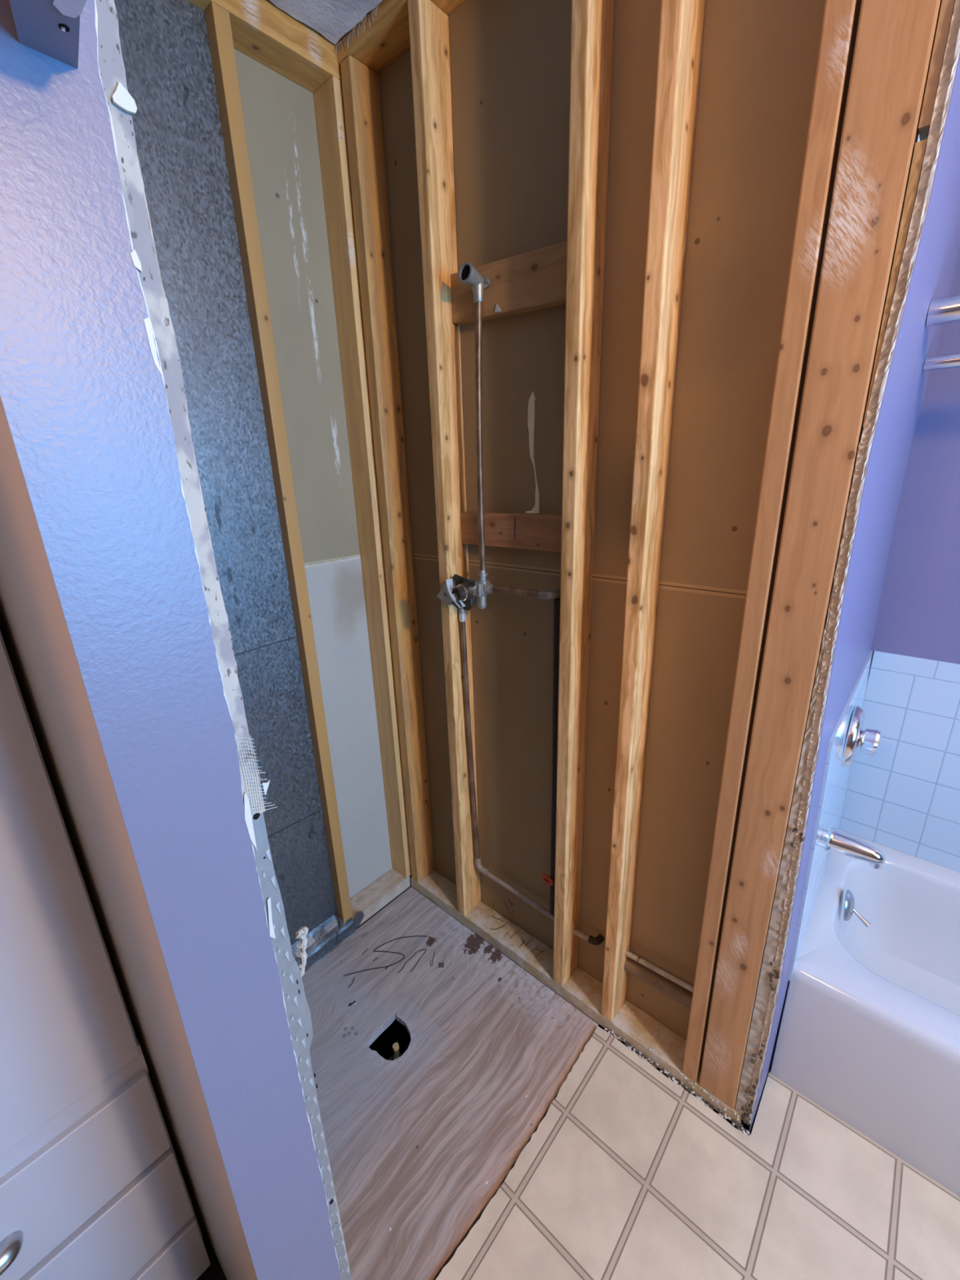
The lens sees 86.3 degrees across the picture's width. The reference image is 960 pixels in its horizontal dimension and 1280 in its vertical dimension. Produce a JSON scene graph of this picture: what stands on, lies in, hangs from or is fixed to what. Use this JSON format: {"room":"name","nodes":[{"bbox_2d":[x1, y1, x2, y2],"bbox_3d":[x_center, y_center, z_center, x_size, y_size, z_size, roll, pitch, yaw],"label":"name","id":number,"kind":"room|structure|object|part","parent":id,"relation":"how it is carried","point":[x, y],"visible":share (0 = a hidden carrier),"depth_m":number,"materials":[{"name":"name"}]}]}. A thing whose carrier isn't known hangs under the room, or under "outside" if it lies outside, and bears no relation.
{"room":"bathroom","nodes":[
{"label":"bathroom","id":0,"kind":"room"},
{"bbox_2d":[0,0,351,1279],"bbox_3d":[-0.573,0.049,0.734,0.866,2.470,0.124,14,24,40],"label":"wall","id":1,"kind":"structure","parent":0,"point":[114,628],"depth_m":0.42,"materials":[{"name":"purple paint"}]},
{"bbox_2d":[8,0,86,68],"bbox_3d":[-0.233,-0.387,0.255,0.041,0.102,0.099,-18,24,-40],"label":"block","id":2,"kind":"object","parent":1,"relation":"attached to","point":[51,28],"visible":1,"depth_m":0.29,"materials":[{"name":"purple paint"}]},
{"bbox_2d":[111,82,137,115],"bbox_3d":[-0.234,-0.356,0.336,0.002,0.014,0.014,14,24,40],"label":"chip","id":3,"kind":"object","parent":1,"relation":"attached to","point":[121,98],"visible":1,"depth_m":0.34,"materials":[{"name":"white paint"}]},
{"bbox_2d":[295,925,308,977],"bbox_3d":[-0.207,0.361,0.593,0.012,0.059,0.026,8,20,27],"label":"scrap","id":4,"kind":"object","parent":1,"relation":"attached to","point":[302,932],"visible":1,"depth_m":0.59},
{"bbox_2d":[234,48,392,898],"bbox_3d":[-0.672,-0.136,1.312,0.014,2.470,1.087,14,24,40],"label":"wall","id":5,"kind":"structure","parent":0,"point":[279,117],"depth_m":1.43,"materials":[{"name":"grey paint"}]},
{"bbox_2d":[269,0,382,44],"bbox_3d":[0.180,-0.965,-0.231,3.050,0.050,3.250,14,24,40],"label":"ceiling","id":6,"kind":"structure","parent":0,"point":[332,19],"depth_m":1.11,"materials":[{"name":"white paint"}]},
{"bbox_2d":[336,5,377,56],"bbox_3d":[-0.278,-1.359,1.145,0.153,0.024,0.010,13,23,38],"label":"fringe","id":7,"kind":"object","parent":6,"relation":"hanging from","point":[348,39],"visible":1,"depth_m":1.15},
{"bbox_2d":[368,1017,410,1059],"bbox_3d":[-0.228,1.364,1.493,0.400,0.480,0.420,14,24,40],"label":"drain hole","id":8,"kind":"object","parent":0,"point":[396,1032],"depth_m":1.70,"materials":[{"name":"black"}]},
{"bbox_2d":[388,1042,402,1060],"bbox_3d":[-0.229,1.361,1.490,0.055,0.447,0.052,14,24,40],"label":"drain pipe","id":9,"kind":"object","parent":8,"relation":"in","point":[395,1046],"visible":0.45,"depth_m":1.44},
{"bbox_2d":[188,875,959,1279],"bbox_3d":[0.272,1.409,0.561,3.050,0.081,3.300,14,24,40],"label":"floor","id":10,"kind":"structure","parent":0,"point":[626,1174],"depth_m":1.09,"materials":[{"name":"tile"}]},
{"bbox_2d":[0,631,210,1279],"bbox_3d":[-0.848,0.138,0.581,0.381,2.388,0.485,14,24,40],"label":"linen cabinet","id":11,"kind":"object","parent":10,"relation":"on","point":[93,1187],"visible":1,"depth_m":0.76,"materials":[{"name":"white paint"}]},
{"bbox_3d":[-0.690,0.880,0.710,0.034,0.030,0.090,14,24,40],"label":"handle","id":12,"kind":"part","parent":11,"relation":"part of","materials":[{"name":"silver metal"}]},
{"bbox_3d":[-0.745,-0.071,0.419,0.024,1.697,0.466,14,24,40],"label":"door","id":13,"kind":"part","parent":11,"relation":"part of","materials":[{"name":"white paint"}]},
{"bbox_3d":[-0.722,0.755,0.690,0.016,0.065,0.475,14,24,40],"label":"rail","id":14,"kind":"part","parent":11,"relation":"part of","materials":[{"name":"white paint"}]},
{"bbox_3d":[-0.713,0.865,0.721,0.030,0.185,0.466,14,24,40],"label":"drawer","id":15,"kind":"part","parent":11,"relation":"part of","materials":[{"name":"white paint"}]},
{"bbox_3d":[-0.707,1.057,0.784,0.030,0.186,0.466,14,24,40],"label":"drawer","id":16,"kind":"part","parent":11,"relation":"part of","materials":[{"name":"white paint"}]},
{"bbox_3d":[-0.702,1.229,0.840,0.030,0.145,0.466,14,24,40],"label":"drawer","id":17,"kind":"part","parent":11,"relation":"part of","materials":[{"name":"white paint"}]},
{"bbox_2d":[350,868,410,926],"bbox_3d":[-0.625,1.034,1.627,0.086,0.050,0.989,14,24,40],"label":"plate","id":18,"kind":"object","parent":10,"relation":"on","point":[387,887],"visible":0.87,"depth_m":1.87,"materials":[{"name":"brown wood"}]},
{"bbox_2d":[204,1,352,923],"bbox_3d":[-0.515,-0.158,1.413,0.086,2.348,0.035,14,24,40],"label":"stud","id":19,"kind":"object","parent":18,"relation":"on","point":[217,19],"visible":0.74,"depth_m":1.25,"materials":[{"name":"brown wood"}]},
{"bbox_2d":[313,75,411,878],"bbox_3d":[-0.333,-0.227,1.608,0.086,2.348,0.034,14,24,40],"label":"stud","id":20,"kind":"object","parent":18,"relation":"on","point":[328,99],"visible":0.8,"depth_m":1.47,"materials":[{"name":"brown wood"}]},
{"bbox_2d":[186,0,342,93],"bbox_3d":[-0.668,-1.268,0.913,0.086,0.080,1.076,14,24,40],"label":"plate","id":21,"kind":"object","parent":20,"relation":"on","point":[262,31],"visible":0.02,"depth_m":1.13,"materials":[{"name":"brown wood"}]},
{"bbox_2d":[301,886,598,1279],"bbox_3d":[-0.222,1.122,1.423,0.803,0.019,0.790,14,24,40],"label":"plywood subfloor","id":22,"kind":"object","parent":10,"relation":"on","point":[420,1143],"visible":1,"depth_m":1.34,"materials":[{"name":"beige wood"}]},
{"bbox_2d":[114,0,364,972],"bbox_3d":[-0.645,-0.072,1.235,0.048,2.393,0.576,14,24,40],"label":"sheet","id":23,"kind":"object","parent":22,"relation":"on","point":[165,46],"visible":0.44,"depth_m":1.20,"materials":[{"name":"grey"}]},
{"bbox_2d":[410,870,742,1123],"bbox_3d":[0.202,1.016,1.607,1.172,0.046,0.091,14,24,40],"label":"plate","id":24,"kind":"object","parent":10,"relation":"on","point":[651,1037],"visible":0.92,"depth_m":1.52,"materials":[{"name":"brown wood"}]},
{"bbox_2d":[340,54,435,882],"bbox_3d":[-0.252,-0.235,1.590,0.038,2.378,0.087,14,24,40],"label":"stud","id":25,"kind":"object","parent":24,"relation":"on","point":[360,83],"visible":1,"depth_m":1.45,"materials":[{"name":"brown wood"}]},
{"bbox_2d":[407,0,480,915],"bbox_3d":[-0.073,-0.192,1.438,0.035,2.378,0.087,14,24,40],"label":"stud","id":26,"kind":"object","parent":24,"relation":"on","point":[428,25],"visible":1,"depth_m":1.26,"materials":[{"name":"brown wood"}]},
{"bbox_2d":[552,0,614,986],"bbox_3d":[0.224,-0.119,1.186,0.035,2.378,0.087,14,24,40],"label":"stud","id":27,"kind":"object","parent":24,"relation":"on","point":[592,33],"visible":1,"depth_m":1.05,"materials":[{"name":"brown wood"}]},
{"bbox_2d":[450,240,567,324],"bbox_3d":[0.075,-0.782,1.131,0.359,0.122,0.029,14,24,40],"label":"block","id":28,"kind":"object","parent":27,"relation":"attached to","point":[536,279],"visible":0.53,"depth_m":1.11,"materials":[{"name":"brown wood"}]},
{"bbox_2d":[494,304,501,312],"bbox_3d":[0.040,-0.748,1.154,0.018,0.016,0.002,14,24,40],"label":"chip","id":29,"kind":"object","parent":28,"relation":"attached to","point":[497,308],"visible":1,"depth_m":1.15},
{"bbox_2d":[460,511,561,551],"bbox_3d":[0.091,-0.277,1.296,0.359,0.084,0.028,14,24,40],"label":"block","id":30,"kind":"object","parent":27,"relation":"attached to","point":[536,531],"visible":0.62,"depth_m":1.28,"materials":[{"name":"brown wood"}]},
{"bbox_2d":[573,928,604,945],"bbox_3d":[0.314,0.857,1.482,0.083,0.026,0.034,14,24,40],"label":"pipe stub","id":31,"kind":"object","parent":27,"relation":"attached to","point":[597,940],"visible":1,"depth_m":1.47,"materials":[{"name":"orange metal"}]},
{"bbox_2d":[600,0,705,1022],"bbox_3d":[0.344,-0.090,1.084,0.035,2.378,0.087,14,24,40],"label":"stud","id":32,"kind":"object","parent":24,"relation":"on","point":[682,21],"visible":1,"depth_m":0.96,"materials":[{"name":"brown wood"}]},
{"bbox_2d":[682,0,862,1082],"bbox_3d":[0.514,-0.048,0.940,0.035,2.378,0.087,14,24,40],"label":"stud","id":33,"kind":"object","parent":24,"relation":"on","point":[841,17],"visible":0.75,"depth_m":0.82,"materials":[{"name":"brown wood"}]},
{"bbox_2d":[336,0,465,73],"bbox_3d":[0.123,-1.291,0.865,1.150,0.052,0.088,14,24,40],"label":"plate","id":34,"kind":"object","parent":33,"relation":"on","point":[388,37],"visible":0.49,"depth_m":1.14,"materials":[{"name":"brown wood"}]},
{"bbox_2d":[623,956,692,1008],"bbox_3d":[0.477,0.903,1.349,0.192,0.043,0.035,14,24,40],"label":"drain line","id":35,"kind":"object","parent":33,"relation":"attached to","point":[662,984],"visible":0.74,"depth_m":1.34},
{"bbox_2d":[625,950,693,992],"bbox_3d":[0.469,0.860,1.327,0.192,0.028,0.016,14,24,40],"label":"supplies","id":36,"kind":"object","parent":33,"relation":"attached to","point":[638,959],"visible":0.87,"depth_m":1.32,"materials":[{"name":"orange metal"}]},
{"bbox_2d":[698,0,942,1109],"bbox_3d":[0.546,-0.030,0.881,0.082,2.378,0.036,14,24,40],"label":"board","id":37,"kind":"object","parent":24,"relation":"on","point":[895,41],"visible":0.84,"depth_m":0.78,"materials":[{"name":"brown wood"}]},
{"bbox_2d":[604,1027,751,1136],"bbox_3d":[0.504,1.121,1.297,0.338,0.012,0.014,14,24,40],"label":"crumbs","id":38,"kind":"object","parent":10,"relation":"on","point":[739,1126],"visible":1,"depth_m":1.28,"materials":[{"name":"grey"}]},
{"bbox_2d":[769,830,959,1196],"bbox_3d":[1.507,0.992,0.996,1.504,0.379,0.628,14,24,40],"label":"bathtub","id":39,"kind":"object","parent":10,"relation":"on","point":[869,1030],"visible":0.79,"depth_m":1.20,"materials":[{"name":"white ceramic"}]},
{"bbox_3d":[1.001,0.723,1.389,0.024,0.081,0.082,14,24,40],"label":"overflow plate","id":40,"kind":"part","parent":39,"relation":"part of","materials":[{"name":"silver metal"}]},
{"bbox_3d":[1.017,0.743,1.369,0.015,0.033,0.048,-16,23,-37],"label":"lever","id":41,"kind":"part","parent":39,"relation":"part of","materials":[{"name":"silver metal"}]},
{"bbox_2d":[377,0,825,1039],"bbox_3d":[0.136,-0.165,1.323,1.200,2.470,0.014,14,24,40],"label":"wall","id":42,"kind":"structure","parent":0,"point":[510,60],"depth_m":1.11,"materials":[{"name":"wood"}]},
{"bbox_2d":[458,613,554,920],"bbox_3d":[0.097,0.384,1.490,0.355,0.930,0.042,14,24,40],"label":"supplies","id":43,"kind":"object","parent":42,"relation":"attached to","point":[483,870],"visible":0.98,"depth_m":1.59,"materials":[{"name":"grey metal"}]},
{"bbox_2d":[436,569,493,613],"bbox_3d":[-0.050,-0.123,1.388,0.164,0.132,0.112,14,24,40],"label":"shower valve","id":44,"kind":"object","parent":43,"relation":"on","point":[460,592],"visible":0.99,"depth_m":1.36,"materials":[{"name":"grey metal"}]},
{"bbox_3d":[-0.092,-0.134,1.400,0.081,0.076,0.002,14,24,40],"label":"mounting plate","id":45,"kind":"part","parent":44,"relation":"part of","materials":[{"name":"silver metal"}]},
{"bbox_3d":[-0.043,-0.128,1.380,0.093,0.096,0.002,14,24,40],"label":"plate","id":46,"kind":"part","parent":44,"relation":"part of","materials":[{"name":"metal"}]},
{"bbox_2d":[458,262,491,570],"bbox_3d":[-0.006,-0.501,1.245,0.060,0.698,0.059,14,24,40],"label":"shower riser","id":47,"kind":"object","parent":44,"relation":"attached to","point":[468,274],"visible":1,"depth_m":1.22,"materials":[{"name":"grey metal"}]},
{"bbox_2d":[491,585,559,599],"bbox_3d":[0.115,-0.124,1.303,0.200,0.026,0.043,14,24,40],"label":"supply pipe","id":48,"kind":"object","parent":44,"relation":"attached to","point":[541,594],"visible":0.93,"depth_m":1.27,"materials":[{"name":"orange metal"}]},
{"bbox_2d":[541,598,559,915],"bbox_3d":[0.195,0.363,1.408,0.046,0.973,0.033,14,24,40],"label":"supplies","id":49,"kind":"object","parent":48,"relation":"attached to","point":[551,882],"visible":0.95,"depth_m":1.37,"materials":[{"name":"metal"}]},
{"bbox_3d":[0.200,0.709,1.515,0.043,0.035,0.016,14,24,40],"label":"red handle","id":50,"kind":"part","parent":49,"relation":"part of","materials":[{"name":"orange plastic"}]},
{"bbox_2d":[524,391,539,514],"bbox_3d":[0.121,-0.441,1.218,0.042,0.275,0.017,14,24,40],"label":"drip","id":51,"kind":"object","parent":42,"relation":"attached to","point":[531,424],"visible":1,"depth_m":1.21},
{"bbox_2d":[735,0,959,1131],"bbox_3d":[0.845,-0.117,1.107,0.051,2.470,0.805,14,24,40],"label":"wall","id":52,"kind":"structure","parent":0,"point":[927,249],"depth_m":0.91,"materials":[{"name":"purple paint"}]},
{"bbox_2d":[826,827,884,869],"bbox_3d":[0.980,0.544,1.332,0.120,0.066,0.063,14,24,40],"label":"tub spout","id":53,"kind":"object","parent":52,"relation":"attached to","point":[840,842],"visible":1,"depth_m":1.32,"materials":[{"name":"silver metal"}]},
{"bbox_2d":[869,862,882,869],"bbox_3d":[1.013,0.572,1.311,0.027,0.019,0.026,14,24,40],"label":"outlet","id":54,"kind":"object","parent":53,"relation":"attached to","point":[875,865],"depth_m":1.30,"materials":[{"name":"silver metal"}]},
{"bbox_2d":[841,705,880,766],"bbox_3d":[0.944,0.244,1.259,0.060,0.158,0.158,14,24,40],"label":"tub valve","id":55,"kind":"object","parent":52,"relation":"attached to","point":[868,740],"visible":1,"depth_m":1.23,"materials":[{"name":"silver metal"}]},
{"bbox_3d":[0.953,0.247,1.249,0.034,0.067,0.065,14,24,40],"label":"knob","id":56,"kind":"part","parent":55,"relation":"part of","materials":[{"name":"silver metal"}]},
{"bbox_2d":[923,352,959,371],"bbox_3d":[1.532,-0.433,0.568,1.596,0.027,0.027,14,24,40],"label":"curtain rod","id":57,"kind":"object","parent":52,"relation":"attached to","point":[953,360],"visible":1,"depth_m":1.05,"materials":[{"name":"silver metal"}]},
{"bbox_2d":[926,293,959,326],"bbox_3d":[1.405,-0.442,0.414,1.594,0.043,0.043,14,24,40],"label":"curtain rod","id":58,"kind":"object","parent":52,"relation":"attached to","point":[946,309],"visible":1,"depth_m":0.90,"materials":[{"name":"silver metal"}]},
{"bbox_2d":[839,250,959,872],"bbox_3d":[1.734,-0.078,0.904,1.760,2.470,0.076,14,24,40],"label":"wall","id":59,"kind":"structure","parent":0,"point":[904,797],"depth_m":1.40,"materials":[{"name":"tile"}]}
]}

